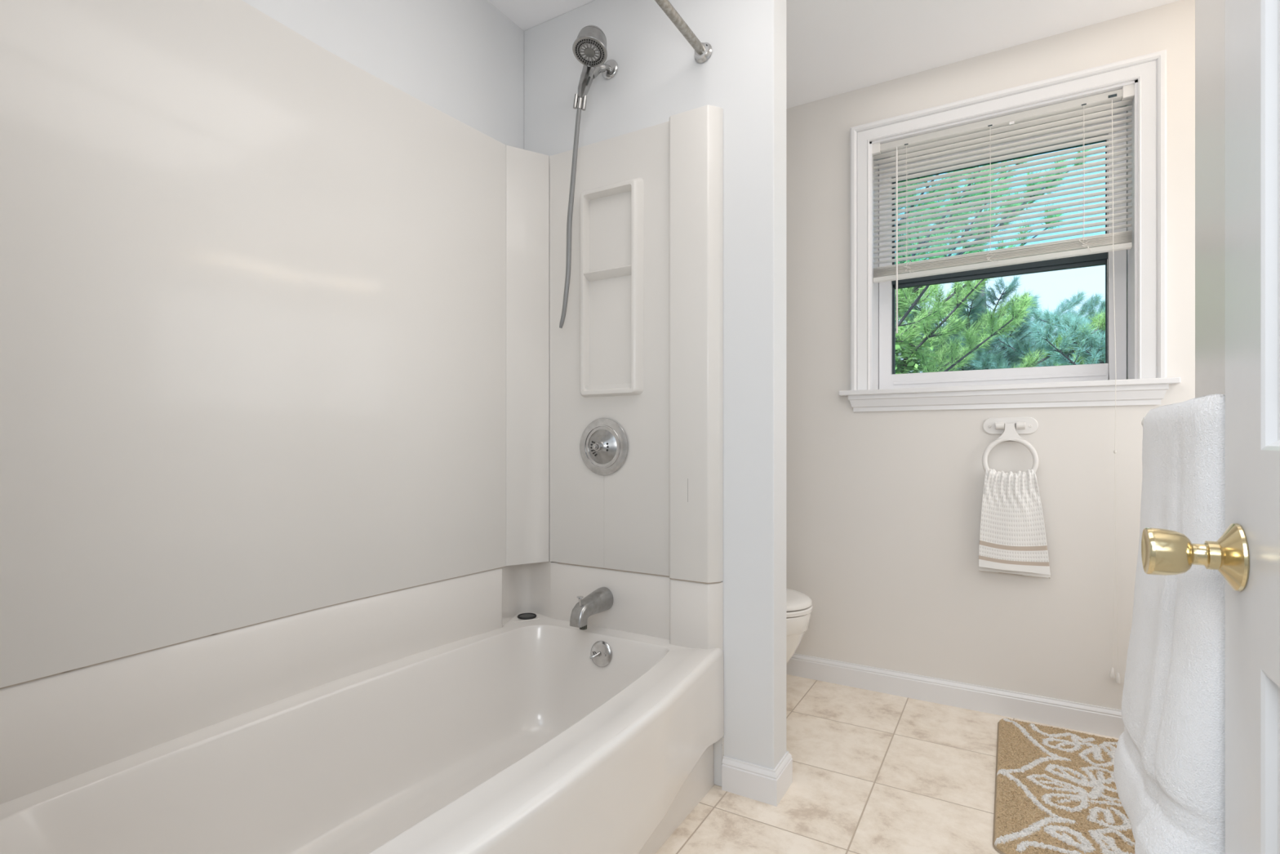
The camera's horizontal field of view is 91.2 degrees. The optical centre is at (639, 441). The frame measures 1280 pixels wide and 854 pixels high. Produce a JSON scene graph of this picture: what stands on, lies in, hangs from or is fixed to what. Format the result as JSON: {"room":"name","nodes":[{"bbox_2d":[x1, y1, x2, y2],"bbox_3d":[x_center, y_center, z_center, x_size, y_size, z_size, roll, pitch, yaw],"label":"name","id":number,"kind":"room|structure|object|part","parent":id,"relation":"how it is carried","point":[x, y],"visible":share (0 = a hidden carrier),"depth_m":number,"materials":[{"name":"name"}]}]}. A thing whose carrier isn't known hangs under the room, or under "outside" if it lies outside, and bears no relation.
{"room":"bathroom","nodes":[
{"label":"bathroom","id":0,"kind":"room"},
{"bbox_2d":[241,0,524,149],"bbox_3d":[-0.601,-0.219,1.998,0.134,2.438,2.830,0,0,31],"label":"wall","id":1,"kind":"structure","parent":0,"point":[464,60],"depth_m":1.86,"materials":[{"name":"white paint"}]},
{"bbox_2d":[524,0,786,786],"bbox_3d":[0.011,-0.219,2.015,0.903,2.438,0.117,0,0,31],"label":"wall partition","id":2,"kind":"structure","parent":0,"point":[658,77],"depth_m":1.79,"materials":[{"name":"white paint"}]},
{"bbox_2d":[559,25,617,328],"bbox_3d":[-0.150,-0.804,1.925,0.183,0.886,0.186,0,0,-11],"label":"shower","id":3,"kind":"object","parent":2,"relation":"attached to","point":[589,47],"visible":1,"depth_m":1.92,"materials":[{"name":"silver metal"}]},
{"bbox_3d":[-0.165,-1.127,1.946,0.058,0.184,0.085,0,0,-7],"label":"handle","id":4,"kind":"part","parent":3,"relation":"part of","materials":[{"name":"silver metal"}]},
{"bbox_3d":[-0.150,-1.172,1.884,0.093,0.033,0.089,0,0,31],"label":"spray plate","id":5,"kind":"part","parent":3,"relation":"part of","materials":[{"name":"grey metal"}]},
{"bbox_3d":[-0.138,-1.171,1.983,0.061,0.058,0.032,0,0,-31],"label":"holder arm","id":6,"kind":"part","parent":3,"relation":"part of","materials":[{"name":"silver metal"}]},
{"bbox_3d":[-0.109,-1.189,1.996,0.044,0.025,0.021,0,0,-42],"label":"shower arm","id":7,"kind":"part","parent":3,"relation":"part of","materials":[{"name":"silver metal"}]},
{"bbox_2d":[654,0,711,63],"bbox_3d":[-0.202,-1.143,1.186,0.058,0.058,1.528,0,0,31],"label":"shower curtain rod","id":8,"kind":"object","parent":2,"relation":"attached to","point":[703,51],"visible":1,"depth_m":1.74,"materials":[{"name":"metal"}]},
{"bbox_2d":[721,751,792,806],"bbox_3d":[0.017,0.954,2.012,0.916,0.092,0.143,0,0,31],"label":"baseboard","id":9,"kind":"structure","parent":2,"relation":"attached to","point":[750,780],"depth_m":1.76,"materials":[{"name":"white wood"}]},
{"bbox_2d":[487,0,1180,108],"bbox_3d":[0.292,-1.513,0.495,3.200,0.150,4.650,0,0,31],"label":"ceiling","id":10,"kind":"structure","parent":0,"point":[834,47],"depth_m":2.17,"materials":[{"name":"white paint"}]},
{"bbox_2d":[654,674,1118,853],"bbox_3d":[0.275,1.060,0.465,3.200,0.120,4.580,0,0,31],"label":"floor","id":11,"kind":"structure","parent":0,"point":[874,772],"depth_m":1.80,"materials":[{"name":"beige tile"}]},
{"bbox_2d":[0,561,724,853],"bbox_3d":[-0.450,0.702,1.334,0.798,0.596,1.524,0,0,31],"label":"bathtub","id":12,"kind":"object","parent":11,"relation":"on","point":[435,717],"visible":0.96,"depth_m":1.43,"materials":[{"name":"white ceramic"}]},
{"bbox_2d":[0,0,723,688],"bbox_3d":[-0.470,-0.278,1.346,0.751,1.368,1.524,0,0,31],"label":"shower surround","id":13,"kind":"object","parent":12,"relation":"on","point":[281,335],"visible":1,"depth_m":1.47,"materials":[{"name":"white plastic"}]},
{"bbox_3d":[-0.808,-0.279,1.455,0.060,1.366,1.369,0,0,31],"label":"panel","id":14,"kind":"part","parent":13,"relation":"part of","materials":[{"name":"white plastic"}]},
{"bbox_3d":[-0.389,-0.280,2.092,0.130,1.364,0.154,0,0,31],"label":"corner panel","id":15,"kind":"part","parent":13,"relation":"part of","materials":[{"name":"white plastic"}]},
{"bbox_2d":[579,417,628,475],"bbox_3d":[-0.129,0.016,1.971,0.183,0.183,0.058,0,0,31],"label":"shower valve","id":16,"kind":"object","parent":13,"relation":"attached to","point":[603,445],"visible":1,"depth_m":1.97,"materials":[{"name":"silver metal"}]},
{"bbox_3d":[-0.135,0.016,1.961,0.026,0.026,0.025,0,0,31],"label":"stem","id":17,"kind":"part","parent":16,"relation":"part of","materials":[{"name":"silver metal"}]},
{"bbox_2d":[583,265,631,281],"bbox_3d":[-0.092,-0.523,1.980,0.179,0.035,0.047,0,0,31],"label":"niche shelf","id":18,"kind":"object","parent":13,"relation":"attached to","point":[611,273],"depth_m":1.98,"materials":[{"name":"white plastic"}]},
{"bbox_3d":[-0.094,-0.479,1.980,0.240,0.670,0.049,0,0,31],"label":"niche frame","id":19,"kind":"part","parent":13,"relation":"part of","materials":[{"name":"white plastic"}]},
{"bbox_3d":[-0.037,-0.280,1.949,0.618,1.364,0.046,0,0,31],"label":"panel","id":20,"kind":"part","parent":13,"relation":"part of","materials":[{"name":"white plastic"}]},
{"bbox_2d":[502,561,551,626],"bbox_3d":[-0.400,0.500,2.109,0.171,0.193,0.103,0,0,-33],"label":"corner shelf","id":21,"kind":"object","parent":12,"relation":"attached to","point":[526,588],"depth_m":2.13,"materials":[{"name":"white plastic"}]},
{"bbox_2d":[517,613,536,619],"bbox_3d":[-0.384,0.593,2.129,0.065,0.006,0.065,0,0,31],"label":"drain stopper","id":22,"kind":"object","parent":12,"relation":"on","point":[523,615],"visible":1,"depth_m":2.12,"materials":[{"name":"black rubber"}]},
{"bbox_2d":[569,586,613,629],"bbox_3d":[-0.154,0.514,1.929,0.067,0.102,0.163,0,0,31],"label":"tub spout","id":23,"kind":"object","parent":12,"relation":"attached to","point":[601,599],"visible":1,"depth_m":1.90,"materials":[{"name":"silver metal"}]},
{"bbox_3d":[-0.180,0.472,1.884,0.020,0.015,0.020,0,0,31],"label":"diverter knob","id":24,"kind":"part","parent":23,"relation":"part of","materials":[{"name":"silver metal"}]},
{"bbox_2d":[589,640,612,666],"bbox_3d":[-0.120,0.654,1.933,0.069,0.077,0.043,0,0,2],"label":"overflow plate","id":25,"kind":"object","parent":12,"relation":"attached to","point":[601,652],"visible":1,"depth_m":1.92,"materials":[{"name":"silver metal"}]},
{"bbox_3d":[-0.138,0.655,1.921,0.035,0.019,0.013,0,0,-24],"label":"trip lever","id":26,"kind":"part","parent":25,"relation":"part of","materials":[{"name":"silver metal"}]},
{"bbox_2d":[786,587,812,664],"bbox_3d":[0.293,0.625,2.527,0.796,0.750,0.440,0,0,31],"label":"toilet","id":27,"kind":"object","parent":11,"relation":"on","point":[798,604],"visible":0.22,"depth_m":2.30,"materials":[{"name":"white ceramic"}]},
{"bbox_3d":[0.346,0.819,2.496,0.659,0.362,0.356,0,0,31],"label":"bowl","id":28,"kind":"part","parent":27,"relation":"part of","materials":[{"name":"white ceramic"}]},
{"bbox_3d":[0.412,0.599,2.456,0.513,0.027,0.352,0,0,31],"label":"lid","id":29,"kind":"part","parent":27,"relation":"part of","materials":[{"name":"white plastic"}]},
{"bbox_3d":[0.414,0.625,2.456,0.516,0.018,0.358,0,0,31],"label":"seat","id":30,"kind":"part","parent":27,"relation":"part of","materials":[{"name":"white plastic"}]},
{"bbox_2d":[992,717,1135,853],"bbox_3d":[1.305,0.987,1.752,0.540,0.025,0.846,0,0,31],"label":"bath rug","id":31,"kind":"object","parent":11,"relation":"on","point":[1055,789],"visible":0.61,"depth_m":1.74,"materials":[{"name":"beige fabric"}]},
{"bbox_2d":[786,0,1195,710],"bbox_3d":[1.179,-0.219,2.505,2.416,2.438,0.206,0,0,31],"label":"wall","id":32,"kind":"structure","parent":0,"point":[883,508],"depth_m":2.38,"materials":[{"name":"white paint"}]},
{"bbox_2d":[786,653,1124,737],"bbox_3d":[1.123,0.954,2.411,2.416,0.092,0.013,0,0,31],"label":"baseboard","id":33,"kind":"structure","parent":32,"relation":"attached to","point":[1095,719],"depth_m":2.35,"materials":[{"name":"white wood"}]},
{"bbox_2d":[838,49,1181,411],"bbox_3d":[1.338,-0.701,2.394,1.077,1.157,0.248,0,0,31],"label":"window","id":34,"kind":"structure","parent":32,"relation":"in","point":[1140,305],"depth_m":2.28,"materials":[{"name":"white wood"}]},
{"bbox_3d":[1.397,-0.678,2.487,0.738,0.053,0.028,0,0,31],"label":"meeting rail","id":35,"kind":"part","parent":34,"relation":"part of","materials":[{"name":"grey"}]},
{"bbox_3d":[1.371,-0.245,2.440,0.720,0.014,0.005,0,0,31],"label":"finger rail","id":36,"kind":"part","parent":34,"relation":"part of","materials":[{"name":"white plastic"}]},
{"bbox_3d":[1.383,-0.704,2.461,0.836,0.989,0.045,0,0,31],"label":"sash frame","id":37,"kind":"part","parent":34,"relation":"part of","materials":[{"name":"white plastic"}]},
{"bbox_2d":[871,84,1134,683],"bbox_3d":[1.297,-0.197,2.315,0.845,2.018,0.090,0,0,31],"label":"mini blind","id":38,"kind":"object","parent":34,"relation":"attached to","point":[1119,241],"visible":1,"depth_m":2.31,"materials":[{"name":"white"}]},
{"bbox_3d":[1.053,-0.934,2.475,0.002,0.468,0.001,0,0,31],"label":"ladder cord","id":39,"kind":"part","parent":38,"relation":"part of","materials":[{"name":"white fabric"}]},
{"bbox_3d":[1.058,-0.688,2.469,0.037,0.048,0.005,0,0,33],"label":"slack cord","id":40,"kind":"part","parent":38,"relation":"part of","materials":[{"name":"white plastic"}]},
{"bbox_3d":[1.302,-0.934,2.328,0.002,0.468,0.001,0,0,31],"label":"ladder cord","id":41,"kind":"part","parent":38,"relation":"part of","materials":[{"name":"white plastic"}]},
{"bbox_3d":[1.310,-0.660,2.339,0.833,0.028,0.025,0,0,31],"label":"rail","id":42,"kind":"part","parent":38,"relation":"part of","materials":[{"name":"white"}]},
{"bbox_3d":[1.547,-0.934,2.183,0.002,0.468,0.001,0,0,31],"label":"ladder cord","id":43,"kind":"part","parent":38,"relation":"part of","materials":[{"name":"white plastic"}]},
{"bbox_3d":[1.548,-0.681,2.180,0.034,0.054,0.006,0,0,31],"label":"slack cord","id":44,"kind":"part","parent":38,"relation":"part of","materials":[{"name":"white fabric"}]},
{"bbox_3d":[1.596,0.398,2.111,0.002,0.735,0.013,0,0,0],"label":"pull cord","id":45,"kind":"part","parent":38,"relation":"part of","materials":[{"name":"white plastic"}]},
{"bbox_3d":[1.600,-0.568,2.114,0.004,1.196,0.054,0,0,25],"label":"pull cord","id":46,"kind":"part","parent":38,"relation":"part of","materials":[{"name":"white fabric"}]},
{"bbox_3d":[1.602,0.405,2.107,0.015,0.750,0.002,0,0,-17],"label":"pull cord","id":47,"kind":"part","parent":38,"relation":"part of","materials":[{"name":"white fabric"}]},
{"bbox_2d":[982,417,1039,483],"bbox_3d":[1.335,0.034,2.263,0.177,0.246,0.053,0,0,31],"label":"towel ring","id":48,"kind":"object","parent":32,"relation":"attached to","point":[1009,428],"visible":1,"depth_m":2.26,"materials":[{"name":"white plastic"}]},
{"bbox_3d":[1.347,-0.058,2.282,0.175,0.062,0.008,0,0,31],"label":"wall plate","id":49,"kind":"part","parent":48,"relation":"part of","materials":[{"name":"white plastic"}]},
{"bbox_2d":[978,468,1050,577],"bbox_3d":[1.339,0.287,2.245,0.221,0.386,0.051,0,0,31],"label":"hand towel","id":50,"kind":"object","parent":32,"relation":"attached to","point":[1013,540],"visible":1,"depth_m":2.23,"materials":[{"name":"white fabric"}]},
{"bbox_2d":[1195,0,1225,397],"bbox_3d":[0.691,-0.219,0.512,0.115,2.438,1.275,0,0,31],"label":"wall","id":51,"kind":"structure","parent":0,"point":[1210,15],"depth_m":1.01,"materials":[{"name":"white paint"}]},
{"bbox_2d":[1141,0,1279,853],"bbox_3d":[0.436,-0.026,0.377,0.112,2.028,0.760,0,0,31],"label":"door","id":52,"kind":"structure","parent":51,"relation":"in","point":[1246,554],"depth_m":0.62,"materials":[{"name":"white wood"}]},
{"bbox_3d":[0.583,0.120,0.675,0.060,0.051,0.051,0,0,31],"label":"knob","id":53,"kind":"part","parent":52,"relation":"part of","materials":[{"name":"gold metal"}]},
{"bbox_3d":[0.550,-0.296,0.495,0.034,0.608,0.210,0,0,31],"label":"panel","id":54,"kind":"part","parent":52,"relation":"part of","materials":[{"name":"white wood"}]},
{"bbox_3d":[0.550,0.500,0.495,0.034,0.570,0.210,0,0,31],"label":"panel","id":55,"kind":"part","parent":52,"relation":"part of","materials":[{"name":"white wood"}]},
{"bbox_3d":[10.979,4.050,18.602,50.000,0.100,36.800,0,0,31],"label":"ground","id":56,"kind":"structure","parent":0,"visible":0},
{"bbox_2d":[895,288,948,373],"bbox_3d":[1.863,0.658,6.555,2.535,6.702,1.834,0,0,31],"label":"broadleaf tree","id":57,"kind":"object","parent":56,"relation":"on","point":[905,367],"visible":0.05,"depth_m":6.13,"materials":[{"name":"green plant"}]},
{"bbox_2d":[895,144,1105,373],"bbox_3d":[2.008,-0.748,8.129,7.674,9.505,7.658,0,0,-2],"label":"pine tree","id":58,"kind":"object","parent":56,"relation":"on","point":[926,317],"visible":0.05,"depth_m":6.10,"materials":[{"name":"green plant"}]},
{"bbox_2d":[895,166,1105,373],"bbox_3d":[5.750,-0.498,11.084,5.700,9.005,6.369,0,0,37],"label":"pine tree","id":59,"kind":"object","parent":56,"relation":"on","point":[980,304],"visible":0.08,"depth_m":9.84,"materials":[{"name":"green plant"}]},
{"bbox_2d":[946,305,1105,369],"bbox_3d":[7.232,-1.248,7.478,6.544,10.504,6.821,0,0,-11],"label":"pine tree","id":60,"kind":"object","parent":56,"relation":"on","point":[1071,322],"visible":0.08,"depth_m":7.08,"materials":[{"name":"green plant"}]},
{"bbox_3d":[0.811,-0.033,0.908,0.080,0.048,0.435,0,0,31],"label":"towel bar","id":61,"kind":"object","parent":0,"visible":0},
{"bbox_2d":[1113,393,1225,853],"bbox_3d":[0.764,0.287,0.890,0.130,0.684,0.413,0,0,31],"label":"bath towel","id":62,"kind":"object","parent":61,"relation":"hanging from","point":[1169,767],"visible":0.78,"depth_m":0.77,"materials":[{"name":"white fabric"}]}
]}

